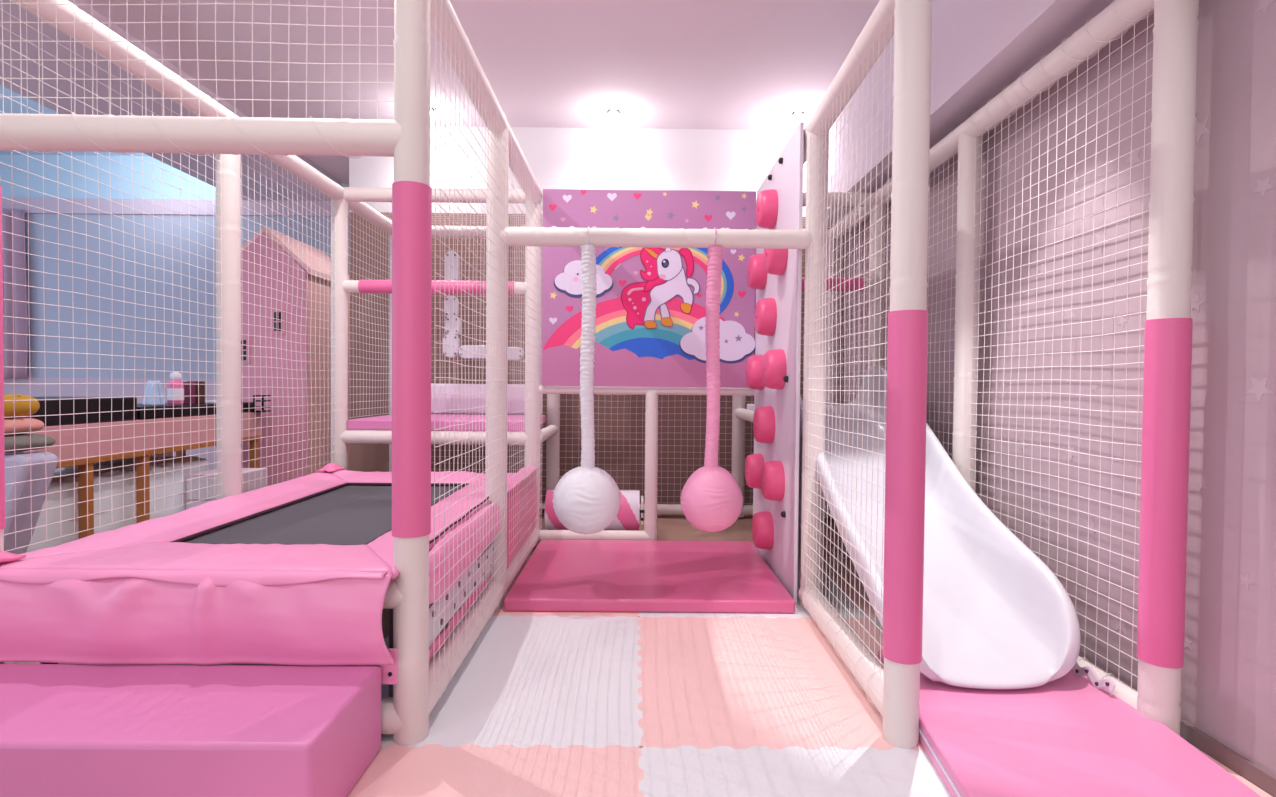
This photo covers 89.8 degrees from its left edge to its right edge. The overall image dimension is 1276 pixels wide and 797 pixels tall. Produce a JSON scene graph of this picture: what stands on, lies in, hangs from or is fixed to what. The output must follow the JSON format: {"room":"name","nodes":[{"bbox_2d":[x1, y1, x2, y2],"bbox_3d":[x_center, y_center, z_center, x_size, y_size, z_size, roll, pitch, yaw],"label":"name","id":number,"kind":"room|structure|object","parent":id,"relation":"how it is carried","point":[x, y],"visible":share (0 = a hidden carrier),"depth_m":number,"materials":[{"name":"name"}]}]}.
{"room":"indoor playground","nodes":[
{"label":"indoor playground","id":0,"kind":"room"},
{"bbox_2d":[0,85,215,199],"bbox_3d":[-5.678,-2.205,1.482,3.420,0.550,10.300,1,1,0],"label":"ceiling","id":1,"kind":"structure","parent":0,"point":[20,161],"depth_m":6.53,"materials":[{"name":"blue paint"}]},
{"bbox_2d":[2,198,348,471],"bbox_3d":[-4.426,-0.534,6.596,6.000,2.970,0.150,1,1,0],"label":"wall","id":2,"kind":"structure","parent":0,"point":[49,362],"depth_m":6.54,"materials":[{"name":"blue paint"}]},
{"bbox_2d":[2,208,27,378],"bbox_3d":[-6.410,-1.054,6.453,0.481,1.700,0.086,1,1,0],"label":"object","id":3,"kind":"object","parent":2,"relation":"hanging from","point":[18,292],"visible":0.87,"depth_m":6.45,"materials":[{"name":"pink fabric"}]},
{"bbox_2d":[0,0,341,200],"bbox_3d":[-3.498,-2.075,1.444,0.980,0.330,10.200,1,1,0],"label":"ceiling","id":4,"kind":"structure","parent":2,"relation":"attached to","point":[66,71],"depth_m":4.08,"materials":[{"name":"white paint"}]},
{"bbox_2d":[5,514,849,665],"bbox_3d":[-2.842,1.010,1.582,9.150,0.108,10.350,1,1,0],"label":"floor","id":5,"kind":"structure","parent":0,"point":[669,527],"depth_m":4.39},
{"bbox_2d":[4,452,57,553],"bbox_3d":[-3.244,0.589,2.587,0.948,0.663,0.980,1,1,0],"label":"chair","id":6,"kind":"object","parent":5,"relation":"on","point":[44,470],"visible":0.82,"depth_m":2.96,"materials":[{"name":"white fabric"}]},
{"bbox_2d":[4,434,55,452],"bbox_3d":[-2.976,0.207,2.991,0.370,0.085,0.240,1,1,0],"label":"cushion","id":7,"kind":"object","parent":6,"relation":"on","point":[22,441],"visible":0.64,"depth_m":2.95,"materials":[{"name":"grey fabric"}]},
{"bbox_2d":[4,418,43,434],"bbox_3d":[-2.975,0.129,2.990,0.270,0.081,0.220,1,1,0],"label":"cushion","id":8,"kind":"object","parent":7,"relation":"on","point":[22,425],"visible":0.66,"depth_m":2.97,"materials":[{"name":"pink fabric"}]},
{"bbox_2d":[4,394,39,417],"bbox_3d":[-2.979,0.035,2.988,0.250,0.115,0.200,1,1,0],"label":"cushion","id":9,"kind":"object","parent":8,"relation":"on","point":[22,408],"visible":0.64,"depth_m":2.97,"materials":[{"name":"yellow fabric"}]},
{"bbox_2d":[26,456,209,552],"bbox_3d":[-3.354,0.659,3.918,0.465,0.460,1.600,1,1,0],"label":"cabinet","id":10,"kind":"object","parent":5,"relation":"on","point":[63,528],"visible":0.31,"depth_m":3.83,"materials":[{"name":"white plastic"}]},
{"bbox_2d":[5,412,262,538],"bbox_3d":[-3.352,0.506,4.146,0.665,0.765,2.020,1,1,0],"label":"desk","id":11,"kind":"object","parent":5,"relation":"on","point":[74,436],"visible":0.52,"depth_m":3.89,"materials":[{"name":"pink wood"}]},
{"bbox_2d":[19,396,136,425],"bbox_3d":[-3.302,0.066,3.537,0.530,0.139,0.700,1,1,0],"label":"case","id":12,"kind":"object","parent":11,"relation":"on","point":[53,407],"visible":0.67,"depth_m":3.52,"materials":[{"name":"black paint"}]},
{"bbox_2d":[136,402,252,419],"bbox_3d":[-3.282,0.077,4.513,0.480,0.079,1.190,1,1,0],"label":"case","id":13,"kind":"object","parent":11,"relation":"on","point":[159,409],"visible":0.41,"depth_m":4.25,"materials":[{"name":"black paint"}]},
{"bbox_2d":[142,380,165,405],"bbox_3d":[-3.149,-0.036,4.166,0.101,0.167,0.170,1,1,0],"label":"plastic bag","id":14,"kind":"object","parent":13,"relation":"on","point":[149,391],"visible":0.8,"depth_m":4.13,"materials":[{"name":"blue"}]},
{"bbox_2d":[167,372,183,404],"bbox_3d":[-3.140,-0.069,4.345,0.095,0.220,0.095,1,1,0],"label":"lotion bottle","id":15,"kind":"object","parent":13,"relation":"on","point":[178,386],"visible":0.94,"depth_m":4.32,"materials":[{"name":"pink"}]},
{"bbox_2d":[183,382,194,403],"bbox_3d":[-3.141,-0.038,4.456,0.080,0.154,0.060,1,1,0],"label":"gift box","id":16,"kind":"object","parent":13,"relation":"on","point":[186,384],"visible":0.7,"depth_m":4.43,"materials":[{"name":"pink cardboard"}]},
{"bbox_2d":[188,381,204,403],"bbox_3d":[-3.141,-0.043,4.551,0.080,0.159,0.070,1,1,0],"label":"gift box","id":17,"kind":"object","parent":13,"relation":"on","point":[201,387],"visible":0.54,"depth_m":4.54,"materials":[{"name":"red cardboard"}]},
{"bbox_2d":[253,395,270,411],"bbox_3d":[-2.989,0.040,5.089,0.070,0.136,0.122,1,1,0],"label":"wire rack","id":18,"kind":"object","parent":11,"relation":"on","point":[262,400],"visible":0.98,"depth_m":5.04,"materials":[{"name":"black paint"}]},
{"bbox_2d":[0,664,380,796],"bbox_3d":[-1.456,0.841,1.552,1.518,0.232,0.393,1,1,0],"label":"step block","id":19,"kind":"object","parent":5,"relation":"on","point":[67,730],"visible":1,"depth_m":1.44,"materials":[{"name":"pink leather"}]},
{"bbox_2d":[185,468,265,508],"bbox_3d":[-2.953,0.704,4.594,0.350,0.360,0.415,1,1,0],"label":"base cabinet","id":20,"kind":"object","parent":5,"relation":"on","point":[197,483],"visible":0.32,"depth_m":4.42,"materials":[{"name":"grey paint"}]},
{"bbox_2d":[0,463,537,696],"bbox_3d":[-1.381,0.661,2.802,1.577,0.544,2.283,1,1,0],"label":"trampoline","id":21,"kind":"object","parent":5,"relation":"on","point":[300,570],"visible":0.84,"depth_m":1.74,"materials":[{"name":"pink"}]},
{"bbox_2d":[241,226,348,485],"bbox_3d":[-3.135,-0.298,5.863,0.760,2.310,1.036,1,1,0],"label":"playhouse","id":22,"kind":"object","parent":5,"relation":"on","point":[254,376],"visible":0.62,"depth_m":5.37,"materials":[{"name":"pink wood"}]},
{"bbox_2d":[0,0,1198,748],"bbox_3d":[-0.182,-0.206,2.781,3.446,2.300,4.371,1,1,0],"label":"frame","id":23,"kind":"object","parent":5,"relation":"on","point":[406,138],"visible":0.66,"depth_m":1.80,"materials":[{"name":"white plastic"}]},
{"bbox_2d":[0,0,222,551],"bbox_3d":[-1.841,-0.371,2.335,0.013,1.621,1.004,1,1,0],"label":"safety net","id":24,"kind":"object","parent":23,"relation":"attached to","point":[43,193],"visible":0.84,"depth_m":2.20,"materials":[{"name":"white fabric"}]},
{"bbox_2d":[0,0,393,158],"bbox_3d":[-1.241,-1.087,1.774,1.139,0.823,0.109,1,1,0],"label":"safety net","id":25,"kind":"object","parent":23,"relation":"attached to","point":[19,3],"visible":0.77,"depth_m":1.77,"materials":[{"name":"white fabric"}]},
{"bbox_2d":[241,154,335,492],"bbox_3d":[-1.849,-0.382,3.425,0.015,1.641,0.984,1,1,0],"label":"safety net","id":26,"kind":"object","parent":23,"relation":"attached to","point":[248,303],"visible":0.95,"depth_m":3.33,"materials":[{"name":"white fabric"}]},
{"bbox_2d":[348,208,391,417],"bbox_3d":[-1.851,-0.552,4.432,0.014,1.341,0.844,1,1,0],"label":"safety net","id":27,"kind":"object","parent":23,"relation":"attached to","point":[386,346],"visible":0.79,"depth_m":4.41,"materials":[{"name":"white fabric"}]},
{"bbox_2d":[347,414,545,430],"bbox_3d":[-1.253,0.159,4.418,1.108,0.063,0.900,1,1,0],"label":"deck","id":28,"kind":"object","parent":23,"relation":"on","point":[384,422],"visible":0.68,"depth_m":3.97,"materials":[{"name":"pink plastic"}]},
{"bbox_2d":[431,383,542,413],"bbox_3d":[-1.173,0.004,4.831,0.900,0.227,0.070,1,1,0],"label":"cushion","id":29,"kind":"object","parent":28,"relation":"on","point":[517,395],"visible":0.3,"depth_m":4.80,"materials":[{"name":"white fabric"}]},
{"bbox_2d":[359,202,542,230],"bbox_3d":[-1.216,-1.261,4.421,1.160,0.007,0.842,1,1,0],"label":"safety net","id":30,"kind":"object","parent":23,"relation":"attached to","point":[359,202],"visible":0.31,"depth_m":4.44,"materials":[{"name":"white fabric"}]},
{"bbox_2d":[429,0,508,704],"bbox_3d":[-0.634,-0.119,2.345,0.114,2.103,1.044,1,1,0],"label":"safety net","id":31,"kind":"object","parent":23,"relation":"attached to","point":[472,338],"visible":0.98,"depth_m":2.18,"materials":[{"name":"white fabric"}]},
{"bbox_2d":[431,238,546,495],"bbox_3d":[-1.252,-0.216,4.912,1.112,2.021,0.012,1,1,0],"label":"safety net","id":32,"kind":"object","parent":23,"relation":"on","point":[455,244],"visible":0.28,"depth_m":4.91,"materials":[{"name":"white fabric"}]},
{"bbox_2d":[443,251,522,359],"bbox_3d":[-1.159,-0.695,4.811,0.605,0.810,0.063,1,1,0],"label":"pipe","id":33,"kind":"object","parent":32,"relation":"attached to","point":[518,354],"visible":0.64,"depth_m":4.79,"materials":[{"name":"white plastic"}]},
{"bbox_2d":[509,138,542,575],"bbox_3d":[-0.586,-0.191,3.435,0.012,2.001,1.022,1,1,0],"label":"safety net","id":34,"kind":"object","parent":23,"relation":"attached to","point":[537,197],"visible":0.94,"depth_m":3.35,"materials":[{"name":"white fabric"}]},
{"bbox_2d":[552,226,620,533],"bbox_3d":[-0.228,-0.080,2.898,0.307,1.390,0.306,1,1,0],"label":"ball","id":35,"kind":"object","parent":23,"relation":"hanging from","point":[586,500],"visible":1,"depth_m":2.85,"materials":[{"name":"white fabric"}]},
{"bbox_2d":[542,490,643,530],"bbox_3d":[-0.291,0.738,4.163,0.710,0.276,0.318,1,1,0],"label":"drum","id":36,"kind":"object","parent":23,"relation":"attached to","point":[627,518],"visible":0.28,"depth_m":4.06,"materials":[{"name":"white"}]},
{"bbox_2d":[559,394,732,502],"bbox_3d":[0.065,-0.204,4.917,1.329,2.019,0.012,1,1,0],"label":"safety net","id":37,"kind":"object","parent":23,"relation":"on","point":[598,413],"visible":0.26,"depth_m":4.93,"materials":[{"name":"white fabric"}]},
{"bbox_2d":[542,189,755,387],"bbox_3d":[0.071,-0.674,3.933,1.318,1.205,0.031,1,1,0],"label":"panel","id":38,"kind":"object","parent":23,"relation":"attached to","point":[650,323],"visible":0.87,"depth_m":3.93,"materials":[{"name":"pink"}]},
{"bbox_2d":[549,318,556,323],"bbox_3d":[-0.521,-0.474,3.929,0.050,0.045,0.002,1,1,0],"label":"print","id":39,"kind":"object","parent":38,"relation":"attached to","point":[551,320],"depth_m":3.93,"materials":[{"name":"white"}]},
{"bbox_2d":[549,204,556,210],"bbox_3d":[-0.521,-1.166,3.916,0.050,0.045,0.002,1,1,0],"label":"print","id":40,"kind":"object","parent":38,"relation":"attached to","point":[552,207],"depth_m":3.91,"materials":[{"name":"pink paint"}]},
{"bbox_2d":[563,195,571,201],"bbox_3d":[-0.433,-1.220,3.915,0.057,0.051,0.002,1,1,0],"label":"print","id":41,"kind":"object","parent":38,"relation":"attached to","point":[566,198],"depth_m":3.91,"materials":[{"name":"white"}]},
{"bbox_2d":[566,306,572,312],"bbox_3d":[-0.420,-0.548,3.928,0.047,0.042,0.002,1,1,0],"label":"print","id":42,"kind":"object","parent":38,"relation":"attached to","point":[569,309],"depth_m":3.93,"materials":[{"name":"pink"}]},
{"bbox_2d":[607,193,616,200],"bbox_3d":[-0.159,-1.230,3.916,0.060,0.054,0.002,1,1,0],"label":"print","id":43,"kind":"object","parent":38,"relation":"attached to","point":[610,196],"depth_m":3.91,"materials":[{"name":"white"}]},
{"bbox_2d":[618,280,625,286],"bbox_3d":[-0.095,-0.705,3.926,0.050,0.045,0.002,1,1,0],"label":"print","id":44,"kind":"object","parent":38,"relation":"attached to","point":[621,283],"depth_m":3.93,"materials":[{"name":"pink"}]},
{"bbox_2d":[633,193,640,199],"bbox_3d":[-0.004,-1.236,3.917,0.050,0.045,0.002,1,1,0],"label":"print","id":45,"kind":"object","parent":38,"relation":"attached to","point":[636,196],"depth_m":3.92,"materials":[{"name":"pink"}]},
{"bbox_2d":[692,201,699,208],"bbox_3d":[0.353,-1.187,3.919,0.050,0.052,0.002,1,1,0],"label":"print","id":46,"kind":"object","parent":38,"relation":"attached to","point":[695,204],"depth_m":3.92,"materials":[{"name":"yellow"}]},
{"bbox_2d":[704,215,711,221],"bbox_3d":[0.431,-1.102,3.921,0.050,0.045,0.002,1,1,0],"label":"print","id":47,"kind":"object","parent":38,"relation":"attached to","point":[707,218],"depth_m":3.92,"materials":[{"name":"pink"}]},
{"bbox_2d":[726,211,735,219],"bbox_3d":[0.568,-1.119,3.921,0.060,0.054,0.002,1,1,0],"label":"print","id":48,"kind":"object","parent":38,"relation":"attached to","point":[730,215],"depth_m":3.92,"materials":[{"name":"white"}]},
{"bbox_2d":[738,291,745,297],"bbox_3d":[0.638,-0.637,3.931,0.050,0.045,0.002,1,1,0],"label":"print","id":49,"kind":"object","parent":38,"relation":"attached to","point":[741,294],"depth_m":3.93,"materials":[{"name":"pink paint"}]},
{"bbox_2d":[680,228,742,531],"bbox_3d":[0.339,-0.082,2.900,0.281,1.374,0.282,1,1,0],"label":"ball","id":50,"kind":"object","parent":23,"relation":"hanging from","point":[711,498],"visible":1,"depth_m":2.86,"materials":[{"name":"pink fabric"}]},
{"bbox_2d":[745,122,803,603],"bbox_3d":[0.688,-0.164,3.441,0.107,2.205,1.030,1,1,0],"label":"wall","id":51,"kind":"structure","parent":23,"relation":"attached to","point":[772,472],"depth_m":3.20,"materials":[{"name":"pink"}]},
{"bbox_2d":[744,254,804,503],"bbox_3d":[1.129,-0.195,4.921,0.604,2.021,0.012,1,1,-1],"label":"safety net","id":52,"kind":"object","parent":23,"relation":"on","point":[802,254],"visible":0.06,"depth_m":4.93,"materials":[{"name":"white fabric"}]},
{"bbox_2d":[747,404,831,410],"bbox_3d":[1.129,0.081,4.373,0.600,0.057,1.010,1,1,0],"label":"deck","id":53,"kind":"object","parent":23,"relation":"on","point":[749,406],"visible":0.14,"depth_m":4.71,"materials":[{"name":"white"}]},
{"bbox_2d":[756,206,861,233],"bbox_3d":[1.115,-1.242,4.432,0.652,0.008,0.842,1,1,0],"label":"safety net","id":54,"kind":"object","parent":23,"relation":"attached to","point":[803,206],"visible":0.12,"depth_m":4.46,"materials":[{"name":"white fabric"}]},
{"bbox_2d":[803,13,893,707],"bbox_3d":[0.779,-0.102,2.361,0.109,2.113,1.024,1,1,1],"label":"safety net","id":55,"kind":"object","parent":23,"relation":"attached to","point":[854,319],"visible":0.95,"depth_m":2.28,"materials":[{"name":"white fabric"}]},
{"bbox_2d":[833,217,869,401],"bbox_3d":[1.484,-0.562,4.447,0.011,1.261,0.844,1,1,0],"label":"safety net","id":56,"kind":"object","parent":23,"relation":"attached to","point":[842,372],"visible":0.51,"depth_m":4.42,"materials":[{"name":"white fabric"}]},
{"bbox_2d":[880,150,957,454],"bbox_3d":[1.486,-0.162,3.445,0.012,2.021,0.983,1,1,0],"label":"safety net","id":57,"kind":"object","parent":23,"relation":"attached to","point":[935,332],"visible":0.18,"depth_m":3.15,"materials":[{"name":"white fabric"}]},
{"bbox_2d":[969,0,1153,693],"bbox_3d":[1.490,-0.149,2.354,0.109,2.206,1.004,1,1,0],"label":"safety net","id":58,"kind":"object","parent":23,"relation":"attached to","point":[988,129],"visible":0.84,"depth_m":2.22,"materials":[{"name":"white fabric"}]},
{"bbox_2d":[347,555,1272,796],"bbox_3d":[0.282,0.964,2.276,2.566,0.012,3.014,1,1,0],"label":"floor","id":59,"kind":"structure","parent":5,"relation":"on","point":[709,682],"depth_m":1.94,"materials":[{"name":"rubber"}]},
{"bbox_2d":[504,540,794,612],"bbox_3d":[0.049,0.905,3.369,1.290,0.057,1.100,1,1,0],"label":"mat","id":60,"kind":"object","parent":59,"relation":"on","point":[559,575],"visible":1,"depth_m":3.12,"materials":[{"name":"leather"}]},
{"bbox_2d":[878,650,1260,796],"bbox_3d":[1.117,0.939,1.693,0.672,0.074,1.080,1,1,7],"label":"mat","id":61,"kind":"object","parent":59,"relation":"on","point":[1065,736],"visible":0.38,"depth_m":1.66,"materials":[{"name":"pink leather"}]},
{"bbox_2d":[798,365,1080,688],"bbox_3d":[1.098,0.387,2.901,0.642,1.132,1.938,1,1,0],"label":"slide","id":62,"kind":"object","parent":5,"relation":"on","point":[996,616],"visible":0.72,"depth_m":2.36,"materials":[{"name":"white plastic"}]},
{"bbox_2d":[81,0,879,184],"bbox_3d":[-0.623,-2.155,1.505,4.770,0.120,10.300,1,1,0],"label":"ceiling","id":63,"kind":"structure","parent":0,"point":[663,64],"depth_m":4.02,"materials":[{"name":"white paint"}]},
{"bbox_2d":[430,107,436,115],"bbox_3d":[-1.563,-2.141,4.809,0.105,0.057,0.109,1,1,0],"label":"ceiling spotlight","id":64,"kind":"object","parent":63,"relation":"attached to","point":[432,110],"visible":0.48,"depth_m":4.78,"materials":[{"name":"white paint"}]},
{"bbox_2d":[606,109,620,117],"bbox_3d":[-0.184,-2.129,4.816,0.105,0.057,0.109,1,1,0],"label":"ceiling spotlight","id":65,"kind":"object","parent":63,"relation":"attached to","point":[613,113],"visible":1,"depth_m":4.78,"materials":[{"name":"white paint"}]},
{"bbox_2d":[790,111,804,119],"bbox_3d":[1.196,-2.117,4.822,0.105,0.057,0.109,1,1,0],"label":"ceiling spotlight","id":66,"kind":"object","parent":63,"relation":"attached to","point":[795,115],"visible":1,"depth_m":4.79,"materials":[{"name":"white paint"}]},
{"bbox_2d":[349,126,829,502],"bbox_3d":[-0.369,-0.575,5.208,3.900,3.180,0.120,1,1,0],"label":"wall","id":67,"kind":"structure","parent":0,"point":[557,158],"depth_m":5.13,"materials":[{"name":"beige paint"}]},
{"bbox_2d":[542,501,752,504],"bbox_3d":[-0.389,0.872,5.169,3.886,0.072,0.014,1,1,0],"label":"baseboard","id":68,"kind":"structure","parent":67,"relation":"attached to","point":[542,501],"depth_m":5.17,"materials":[{"name":"grey"}]},
{"bbox_2d":[837,0,1275,775],"bbox_3d":[1.660,-0.471,0.838,0.121,3.180,8.880,1,1,0],"label":"wall","id":69,"kind":"structure","parent":0,"point":[1228,675],"depth_m":2.09,"materials":[{"name":"paper"}]},
{"bbox_2d":[827,0,1114,226],"bbox_3d":[1.504,-1.677,0.754,0.215,0.770,8.760,1,1,0],"label":"ceiling","id":70,"kind":"structure","parent":69,"relation":"attached to","point":[979,48],"depth_m":2.81,"materials":[{"name":"white paint"}]},
{"bbox_2d":[1180,718,1275,796],"bbox_3d":[1.581,0.982,0.806,0.014,0.057,8.760,1,1,0],"label":"baseboard","id":71,"kind":"structure","parent":69,"relation":"attached to","point":[1258,776],"depth_m":1.70,"materials":[{"name":"grey"}]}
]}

